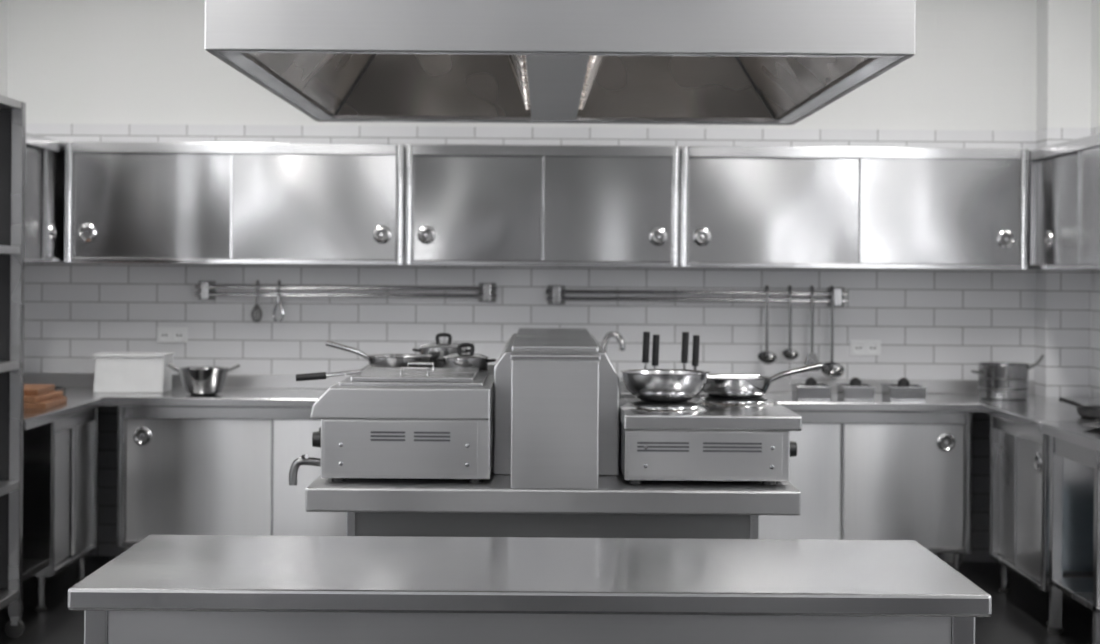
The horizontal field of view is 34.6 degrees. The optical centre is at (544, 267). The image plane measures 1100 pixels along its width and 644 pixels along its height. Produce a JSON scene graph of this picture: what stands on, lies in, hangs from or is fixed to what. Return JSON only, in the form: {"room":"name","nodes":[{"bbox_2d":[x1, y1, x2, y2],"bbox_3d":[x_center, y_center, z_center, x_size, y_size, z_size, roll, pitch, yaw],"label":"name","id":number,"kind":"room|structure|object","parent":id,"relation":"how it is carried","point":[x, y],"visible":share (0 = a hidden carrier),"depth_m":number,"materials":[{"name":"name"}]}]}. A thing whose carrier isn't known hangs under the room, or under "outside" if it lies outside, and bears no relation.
{"room":"commercial kitchen","nodes":[
{"label":"commercial kitchen","id":0,"kind":"room"},
{"bbox_2d":[0,0,7,96],"bbox_3d":[-2.829,-0.171,5.950,0.100,3.300,6.300,0,0,0],"label":"pier","id":1,"kind":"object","parent":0,"point":[3,3],"depth_m":9.04,"materials":[{"name":"paint"}]},
{"bbox_2d":[25,132,67,262],"bbox_3d":[-2.583,-0.329,8.530,0.379,0.600,1.100,0,0,0],"label":"upper cabinet","id":2,"kind":"object","parent":1,"relation":"attached to","point":[44,157],"visible":0.44,"depth_m":8.53,"materials":[{"name":"metal"}]},
{"bbox_2d":[350,364,494,375],"bbox_3d":[-0.424,0.488,6.130,0.520,0.272,0.660,0,0,0],"label":"griddle","id":3,"kind":"object","parent":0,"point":[490,367],"visible":0.02,"depth_m":6.15,"materials":[{"name":"metal"}]},
{"bbox_2d":[325,340,432,366],"bbox_3d":[-0.570,0.299,6.100,0.366,0.103,0.230,0,0,0],"label":"frying pan","id":4,"kind":"object","parent":3,"relation":"on","point":[375,360],"visible":0.67,"depth_m":6.03,"materials":[{"name":"metal"}]},
{"bbox_2d":[368,354,432,366],"bbox_3d":[-0.502,0.327,6.100,0.230,0.048,0.230,0,0,0],"label":"bowl","id":5,"kind":"object","parent":4,"relation":"attached to","point":[375,360],"depth_m":6.02,"materials":[{"name":"metal"}]},
{"bbox_2d":[412,333,474,367],"bbox_3d":[-0.362,0.292,6.300,0.177,0.120,0.178,0,0,40],"label":"saucepan","id":6,"kind":"object","parent":3,"relation":"on","point":[438,350],"visible":0.71,"depth_m":6.23,"materials":[{"name":"metal"}]},
{"bbox_2d":[436,343,495,371],"bbox_3d":[-0.267,0.302,5.950,0.158,0.100,0.158,0,0,-42],"label":"saucepan","id":7,"kind":"object","parent":3,"relation":"on","point":[458,360],"visible":0.85,"depth_m":5.90,"materials":[{"name":"metal"}]},
{"bbox_2d":[7,0,1036,561],"bbox_3d":[-0.014,-0.150,9.150,5.730,3.300,0.100,0,0,0],"label":"wall","id":8,"kind":"structure","parent":0,"point":[82,70],"depth_m":9.10,"materials":[{"name":"tile"}]},
{"bbox_2d":[157,327,186,342],"bbox_3d":[-1.923,0.346,9.091,0.156,0.080,0.015,0,0,0],"label":"wall socket","id":9,"kind":"object","parent":8,"relation":"attached to","point":[164,334],"visible":1,"depth_m":9.09,"materials":[{"name":"white plastic"}]},
{"bbox_2d":[159,330,169,340],"bbox_3d":[-1.960,0.346,9.086,0.056,0.056,0.004,0,0,0],"label":"outlet","id":10,"kind":"object","parent":9,"relation":"attached to","point":[164,335],"depth_m":9.09,"materials":[{"name":"white plastic"}]},
{"bbox_2d":[173,330,183,340],"bbox_3d":[-1.886,0.346,9.086,0.056,0.056,0.004,0,0,0],"label":"outlet","id":11,"kind":"object","parent":9,"relation":"attached to","point":[178,335],"depth_m":9.09,"materials":[{"name":"white plastic"}]},
{"bbox_2d":[65,142,405,264],"bbox_3d":[-1.543,-0.321,8.920,1.680,0.600,0.349,0,0,0],"label":"upper cabinet","id":12,"kind":"object","parent":8,"relation":"attached to","point":[126,202],"visible":0.96,"depth_m":8.77,"materials":[{"name":"metal"}]},
{"bbox_2d":[195,281,496,301],"bbox_3d":[-1.019,0.120,9.059,1.544,0.100,0.078,0,0,0],"label":"utensil rail","id":13,"kind":"object","parent":8,"relation":"attached to","point":[207,289],"visible":1,"depth_m":9.03,"materials":[{"name":"metal"}]},
{"bbox_2d":[251,280,261,322],"bbox_3d":[-1.475,0.170,9.014,0.055,0.221,0.075,0,0,-23],"label":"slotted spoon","id":14,"kind":"object","parent":13,"relation":"hanging from","point":[257,307],"visible":1,"depth_m":9.01,"materials":[{"name":"metal"}]},
{"bbox_2d":[272,280,283,321],"bbox_3d":[-1.361,0.169,9.029,0.062,0.218,0.053,0,0,0],"label":"whisk","id":15,"kind":"object","parent":13,"relation":"hanging from","point":[278,298],"visible":1,"depth_m":9.01,"materials":[{"name":"metal"}]},
{"bbox_2d":[24,373,1034,393],"bbox_3d":[-0.129,0.594,9.089,5.300,0.069,0.018,0,0,0],"label":"trim","id":16,"kind":"structure","parent":8,"relation":"attached to","point":[59,379],"depth_m":9.08,"materials":[{"name":"metal"}]},
{"bbox_2d":[405,144,679,266],"bbox_3d":[-0.013,-0.310,8.920,1.360,0.600,0.349,0,0,0],"label":"upper cabinet","id":17,"kind":"object","parent":8,"relation":"attached to","point":[471,205],"visible":1,"depth_m":8.77,"materials":[{"name":"metal"}]},
{"bbox_2d":[547,285,847,306],"bbox_3d":[0.779,0.144,9.059,1.540,0.100,0.078,0,0,0],"label":"utensil rail","id":18,"kind":"object","parent":8,"relation":"attached to","point":[556,293],"visible":1,"depth_m":9.03,"materials":[{"name":"metal"}]},
{"bbox_2d":[758,285,776,364],"bbox_3d":[1.129,0.290,8.990,0.094,0.408,0.107,0,0,-35],"label":"ladle","id":19,"kind":"object","parent":18,"relation":"hanging from","point":[766,357],"visible":1,"depth_m":9.00,"materials":[{"name":"metal"}]},
{"bbox_2d":[758,351,776,364],"bbox_3d":[1.133,0.460,8.984,0.100,0.070,0.084,0,0,0],"label":"bowl","id":20,"kind":"object","parent":19,"relation":"on","point":[765,357],"depth_m":9.01,"materials":[{"name":"metal"}]},
{"bbox_2d":[782,285,798,360],"bbox_3d":[1.246,0.280,8.998,0.080,0.385,0.098,0,0,-31],"label":"ladle","id":21,"kind":"object","parent":18,"relation":"hanging from","point":[789,354],"visible":1,"depth_m":9.00,"materials":[{"name":"metal"}]},
{"bbox_2d":[782,349,798,360],"bbox_3d":[1.251,0.443,8.988,0.084,0.058,0.071,0,0,0],"label":"bowl","id":22,"kind":"object","parent":21,"relation":"on","point":[789,354],"depth_m":9.01,"materials":[{"name":"metal"}]},
{"bbox_2d":[805,285,819,370],"bbox_3d":[1.365,0.307,9.030,0.080,0.437,0.056,0,0,0],"label":"spatula","id":23,"kind":"object","parent":18,"relation":"hanging from","point":[812,357],"visible":0.91,"depth_m":9.00,"materials":[{"name":"metal"}]},
{"bbox_2d":[821,285,844,378],"bbox_3d":[1.470,0.327,8.981,0.111,0.476,0.117,0,0,40],"label":"ladle","id":24,"kind":"object","parent":18,"relation":"hanging from","point":[832,370],"visible":0.98,"depth_m":9.00,"materials":[{"name":"metal"}]},
{"bbox_2d":[821,362,844,378],"bbox_3d":[1.465,0.523,8.979,0.120,0.084,0.101,0,0,0],"label":"bowl","id":25,"kind":"object","parent":24,"relation":"on","point":[832,370],"depth_m":9.01,"materials":[{"name":"metal"}]},
{"bbox_2d":[679,146,1027,269],"bbox_3d":[1.537,-0.299,8.920,1.720,0.600,0.349,0,0,0],"label":"upper cabinet","id":26,"kind":"object","parent":8,"relation":"attached to","point":[743,207],"visible":0.95,"depth_m":8.77,"materials":[{"name":"metal"}]},
{"bbox_2d":[850,340,880,355],"bbox_3d":[1.652,0.412,9.091,0.156,0.080,0.015,0,0,0],"label":"wall socket","id":27,"kind":"object","parent":8,"relation":"attached to","point":[857,347],"visible":1,"depth_m":9.09,"materials":[{"name":"white plastic"}]},
{"bbox_2d":[853,343,863,352],"bbox_3d":[1.615,0.412,9.086,0.056,0.056,0.004,0,0,0],"label":"outlet","id":28,"kind":"object","parent":27,"relation":"attached to","point":[857,347],"depth_m":9.09,"materials":[{"name":"white plastic"}]},
{"bbox_2d":[867,343,877,352],"bbox_3d":[1.689,0.412,9.086,0.056,0.056,0.004,0,0,0],"label":"outlet","id":29,"kind":"object","parent":27,"relation":"attached to","point":[871,347],"depth_m":9.09,"materials":[{"name":"white plastic"}]},
{"bbox_2d":[0,555,1092,643],"bbox_3d":[-0.026,1.550,3.050,5.730,0.100,12.300,0,0,0],"label":"floor","id":30,"kind":"structure","parent":0,"point":[1020,615],"depth_m":7.63,"materials":[{"name":"tile"}]},
{"bbox_2d":[0,95,25,637],"bbox_3d":[-2.421,0.406,6.728,0.672,2.151,0.755,0,0,0],"label":"shelving rack","id":31,"kind":"object","parent":30,"relation":"on","point":[12,111],"visible":1,"depth_m":7.06,"materials":[{"name":"metal"}]},
{"bbox_2d":[10,397,101,619],"bbox_3d":[-2.444,1.047,7.777,0.672,0.870,1.235,0,0,0],"label":"base cabinet","id":32,"kind":"object","parent":30,"relation":"on","point":[60,442],"depth_m":7.81,"materials":[{"name":"silver metal"}]},
{"bbox_2d":[22,558,48,580],"bbox_3d":[-2.444,1.267,7.397,0.610,0.030,0.435,0,0,0],"label":"shelf","id":33,"kind":"object","parent":32,"relation":"attached to","point":[30,566],"depth_m":7.48,"materials":[{"name":"metal"}]},
{"bbox_2d":[24,397,66,408],"bbox_3d":[-2.420,0.599,7.850,0.503,0.028,0.416,0,0,0],"label":"cutting board","id":34,"kind":"object","parent":32,"relation":"on","point":[49,403],"visible":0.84,"depth_m":7.70,"materials":[{"name":"brown wood"}]},
{"bbox_2d":[24,391,62,402],"bbox_3d":[-2.429,0.571,7.860,0.450,0.028,0.380,0,0,3],"label":"cutting board","id":35,"kind":"object","parent":34,"relation":"on","point":[52,394],"visible":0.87,"depth_m":7.78,"materials":[{"name":"brown wood"}]},
{"bbox_2d":[24,384,54,395],"bbox_3d":[-2.430,0.542,7.870,0.410,0.028,0.360,0,0,-4],"label":"cutting board","id":36,"kind":"object","parent":35,"relation":"on","point":[29,389],"visible":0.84,"depth_m":7.83,"materials":[{"name":"brown wood"}]},
{"bbox_2d":[23,397,101,429],"bbox_3d":[-2.441,0.635,7.777,0.672,0.045,1.235,0,0,0],"label":"countertop","id":37,"kind":"structure","parent":32,"relation":"on","point":[33,418],"depth_m":7.71,"materials":[{"name":"metal"}]},
{"bbox_2d":[68,535,991,643],"bbox_3d":[-0.033,1.065,3.780,1.800,0.870,0.700,0,0,0],"label":"prep table","id":38,"kind":"object","parent":30,"relation":"on","point":[161,589],"visible":1,"depth_m":3.47,"materials":[{"name":"metal"}]},
{"bbox_2d":[305,465,800,538],"bbox_3d":[0.020,1.064,5.960,1.406,0.872,1.920,0,0,0],"label":"kitchen island","id":39,"kind":"object","parent":30,"relation":"on","point":[403,507],"visible":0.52,"depth_m":5.04,"materials":[{"name":"metal"}]},
{"bbox_2d":[305,465,800,514],"bbox_3d":[0.023,0.663,5.960,1.406,0.069,1.920,0,0,0],"label":"island countertop","id":40,"kind":"structure","parent":39,"relation":"on","point":[614,494],"depth_m":5.00,"materials":[{"name":"metal"}]},
{"bbox_2d":[289,362,493,484],"bbox_3d":[-0.454,0.467,5.430,0.591,0.341,0.680,0,0,0],"label":"fryer","id":41,"kind":"object","parent":40,"relation":"on","point":[407,422],"visible":0.99,"depth_m":5.09,"materials":[{"name":"metal"}]},
{"bbox_2d":[296,370,360,380],"bbox_3d":[-0.650,0.323,5.300,0.196,0.036,0.021,0,0,0],"label":"handle","id":42,"kind":"object","parent":41,"relation":"on","point":[321,375],"depth_m":5.29,"materials":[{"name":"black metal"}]},
{"bbox_2d":[493,328,618,488],"bbox_3d":[0.035,0.431,5.942,0.380,0.392,1.875,0,0,0],"label":"housing","id":43,"kind":"object","parent":40,"relation":"on","point":[556,390],"visible":1,"depth_m":5.01,"materials":[{"name":"metal"}]},
{"bbox_2d":[619,331,713,397],"bbox_3d":[0.473,0.424,6.130,0.472,0.414,0.660,0,0,0],"label":"fryer","id":44,"kind":"object","parent":40,"relation":"on","point":[623,392],"visible":0.18,"depth_m":6.01,"materials":[{"name":"metal"}]},
{"bbox_2d":[642,331,659,368],"bbox_3d":[0.361,0.318,6.027,0.060,0.203,0.057,0,0,0],"label":"handle","id":45,"kind":"object","parent":44,"relation":"on","point":[646,335],"depth_m":6.01,"materials":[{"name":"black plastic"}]},
{"bbox_2d":[681,332,699,369],"bbox_3d":[0.496,0.319,6.027,0.064,0.203,0.057,0,0,0],"label":"handle","id":46,"kind":"object","parent":44,"relation":"on","point":[685,335],"depth_m":6.01,"materials":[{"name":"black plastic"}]},
{"bbox_2d":[619,396,801,484],"bbox_3d":[0.485,0.518,5.428,0.516,0.226,0.685,0,0,0],"label":"stove","id":47,"kind":"object","parent":40,"relation":"on","point":[708,438],"visible":0.94,"depth_m":5.09,"materials":[{"name":"metal"}]},
{"bbox_2d":[621,369,758,402],"bbox_3d":[0.441,0.359,5.330,0.427,0.091,0.270,0,0,0],"label":"wok","id":48,"kind":"object","parent":47,"relation":"on","point":[650,385],"visible":1,"depth_m":5.25,"materials":[{"name":"metal"}]},
{"bbox_2d":[621,369,709,402],"bbox_3d":[0.362,0.359,5.330,0.270,0.091,0.270,0,0,0],"label":"bowl","id":49,"kind":"object","parent":48,"relation":"on","point":[650,385],"depth_m":5.24,"materials":[{"name":"metal"}]},
{"bbox_2d":[619,398,801,430],"bbox_3d":[0.485,0.447,5.428,0.514,0.043,0.685,0,0,0],"label":"cooktop","id":50,"kind":"object","parent":47,"relation":"in","point":[635,414],"depth_m":5.10,"materials":[{"name":"metal"}]},
{"bbox_2d":[703,362,822,398],"bbox_3d":[0.678,0.351,5.550,0.396,0.111,0.234,0,0,0],"label":"frying pan","id":51,"kind":"object","parent":47,"relation":"on","point":[717,388],"visible":0.88,"depth_m":5.47,"materials":[{"name":"metal"}]},
{"bbox_2d":[703,376,771,398],"bbox_3d":[0.597,0.374,5.550,0.234,0.063,0.234,0,0,0],"label":"bowl","id":52,"kind":"object","parent":51,"relation":"on","point":[717,388],"depth_m":5.46,"materials":[{"name":"metal"}]},
{"bbox_2d":[66,387,1099,572],"bbox_3d":[-0.023,1.065,8.748,5.520,0.870,0.695,0,0,0],"label":"base cabinet","id":53,"kind":"object","parent":30,"relation":"on","point":[881,468],"depth_m":8.45,"materials":[{"name":"silver metal"}]},
{"bbox_2d":[93,352,173,392],"bbox_3d":[-2.041,0.519,8.760,0.355,0.192,0.220,0,0,0],"label":"container","id":54,"kind":"object","parent":53,"relation":"on","point":[115,372],"visible":1,"depth_m":8.66,"materials":[{"name":"plastic"}]},
{"bbox_2d":[167,363,239,395],"bbox_3d":[-1.664,0.541,8.599,0.272,0.154,0.247,0,0,-42],"label":"pot","id":55,"kind":"object","parent":53,"relation":"on","point":[201,381],"visible":1,"depth_m":8.52,"materials":[{"name":"metal"}]},
{"bbox_2d":[178,367,227,395],"bbox_3d":[-1.664,0.553,8.600,0.246,0.130,0.246,0,0,0],"label":"bowl","id":56,"kind":"object","parent":55,"relation":"attached to","point":[201,381],"depth_m":8.51,"materials":[{"name":"metal"}]},
{"bbox_2d":[66,387,1043,396],"bbox_3d":[-0.130,0.652,8.995,5.300,0.045,0.200,0,0,0],"label":"countertop","id":57,"kind":"structure","parent":53,"relation":"on","point":[67,388],"depth_m":8.99,"materials":[{"name":"metal"}]},
{"bbox_2d":[66,390,1099,412],"bbox_3d":[-0.020,0.652,8.648,5.520,0.045,0.495,0,0,0],"label":"countertop","id":58,"kind":"structure","parent":53,"relation":"on","point":[173,398],"depth_m":8.40,"materials":[{"name":"metal"}]},
{"bbox_2d":[601,332,624,352],"bbox_3d":[0.337,0.477,8.913,0.187,0.312,0.072,0,0,36],"label":"gooseneck faucet","id":59,"kind":"object","parent":53,"relation":"on","point":[609,335],"visible":0.59,"depth_m":8.87,"materials":[{"name":"metal"}]},
{"bbox_2d":[790,377,832,400],"bbox_3d":[1.298,0.586,8.610,0.175,0.108,0.220,0,0,0],"label":"pan","id":60,"kind":"object","parent":53,"relation":"on","point":[810,390],"visible":1,"depth_m":8.51,"materials":[{"name":"metal"}]},
{"bbox_2d":[836,377,875,400],"bbox_3d":[1.516,0.587,8.610,0.160,0.108,0.220,0,0,0],"label":"pan","id":61,"kind":"object","parent":53,"relation":"on","point":[854,391],"visible":1,"depth_m":8.51,"materials":[{"name":"metal"}]},
{"bbox_2d":[880,378,927,400],"bbox_3d":[1.751,0.589,8.610,0.190,0.108,0.220,0,0,0],"label":"pan","id":62,"kind":"object","parent":53,"relation":"on","point":[902,391],"visible":1,"depth_m":8.51,"materials":[{"name":"metal"}]},
{"bbox_2d":[971,354,1044,399],"bbox_3d":[2.267,0.534,8.707,0.271,0.224,0.282,0,0,-31],"label":"stock pot","id":63,"kind":"object","parent":53,"relation":"on","point":[997,380],"visible":1,"depth_m":8.62,"materials":[{"name":"metal"}]},
{"bbox_2d":[981,404,1099,624],"bbox_3d":[2.405,1.083,7.895,0.665,0.870,1.000,0,0,0],"label":"base cabinet","id":64,"kind":"object","parent":30,"relation":"on","point":[1019,451],"depth_m":7.71,"materials":[{"name":"silver metal"}]},
{"bbox_2d":[981,404,1099,431],"bbox_3d":[2.408,0.670,7.895,0.665,0.045,1.000,0,0,0],"label":"countertop","id":65,"kind":"structure","parent":64,"relation":"on","point":[1031,416],"depth_m":7.90,"materials":[{"name":"metal"}]},
{"bbox_2d":[1059,397,1099,418],"bbox_3d":[2.409,0.611,7.671,0.254,0.074,0.342,0,0,0],"label":"frying pan","id":66,"kind":"object","parent":64,"relation":"on","point":[1091,412],"visible":0.98,"depth_m":7.61,"materials":[{"name":"metal"}]},
{"bbox_2d":[1076,406,1099,418],"bbox_3d":[2.416,0.626,7.620,0.240,0.043,0.240,0,0,0],"label":"bowl","id":67,"kind":"object","parent":66,"relation":"on","point":[1091,412],"depth_m":7.57,"materials":[{"name":"metal"}]},
{"bbox_2d":[1041,422,1099,643],"bbox_3d":[2.405,1.083,6.735,0.665,0.870,1.300,0,0,0],"label":"work table","id":68,"kind":"object","parent":30,"relation":"on","point":[1074,441],"visible":1,"depth_m":7.18,"materials":[{"name":"metal"}]},
{"bbox_2d":[1041,422,1099,451],"bbox_3d":[2.408,0.670,6.735,0.665,0.045,1.300,0,0,0],"label":"countertop","id":69,"kind":"structure","parent":68,"relation":"on","point":[1073,432],"depth_m":7.01,"materials":[{"name":"metal"}]},
{"bbox_2d":[1049,578,1099,614],"bbox_3d":[2.405,1.305,6.735,0.610,0.025,1.240,0,0,0],"label":"shelf","id":70,"kind":"object","parent":68,"relation":"attached to","point":[1080,589],"depth_m":7.12,"materials":[{"name":"metal"}]},
{"bbox_2d":[1083,418,1099,429],"bbox_3d":[2.276,0.626,7.050,0.242,0.040,0.242,0,0,0],"label":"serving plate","id":71,"kind":"object","parent":68,"relation":"on","point":[1096,426],"visible":1,"depth_m":7.10,"materials":[{"name":"metal"}]},
{"bbox_2d":[1035,0,1091,396],"bbox_3d":[2.641,-0.131,9.000,0.220,3.300,0.200,0,0,0],"label":"column","id":72,"kind":"structure","parent":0,"point":[1064,27],"depth_m":8.90,"materials":[{"name":"paint"}]},
{"bbox_2d":[1089,0,1099,399],"bbox_3d":[2.801,-0.130,6.650,0.100,3.300,4.900,0,0,0],"label":"wall","id":73,"kind":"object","parent":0,"point":[1094,348],"depth_m":8.82,"materials":[{"name":"tile"}]},
{"bbox_2d":[1028,133,1099,269],"bbox_3d":[2.588,-0.291,8.080,0.319,0.600,1.600,0,0,0],"label":"upper cabinet","id":74,"kind":"object","parent":73,"relation":"attached to","point":[1064,177],"visible":1,"depth_m":8.35,"materials":[{"name":"metal"}]},
{"bbox_3d":[-0.001,-1.850,3.050,5.730,0.100,12.300,0,0,0],"label":"ceiling","id":75,"kind":"structure","parent":0,"visible":0},
{"bbox_2d":[204,0,915,124],"bbox_3d":[0.043,-1.181,5.725,1.855,1.238,2.250,0,0,0],"label":"extractor hood","id":76,"kind":"object","parent":75,"relation":"attached to","point":[726,62],"visible":1,"depth_m":4.66,"materials":[{"name":"metal"}]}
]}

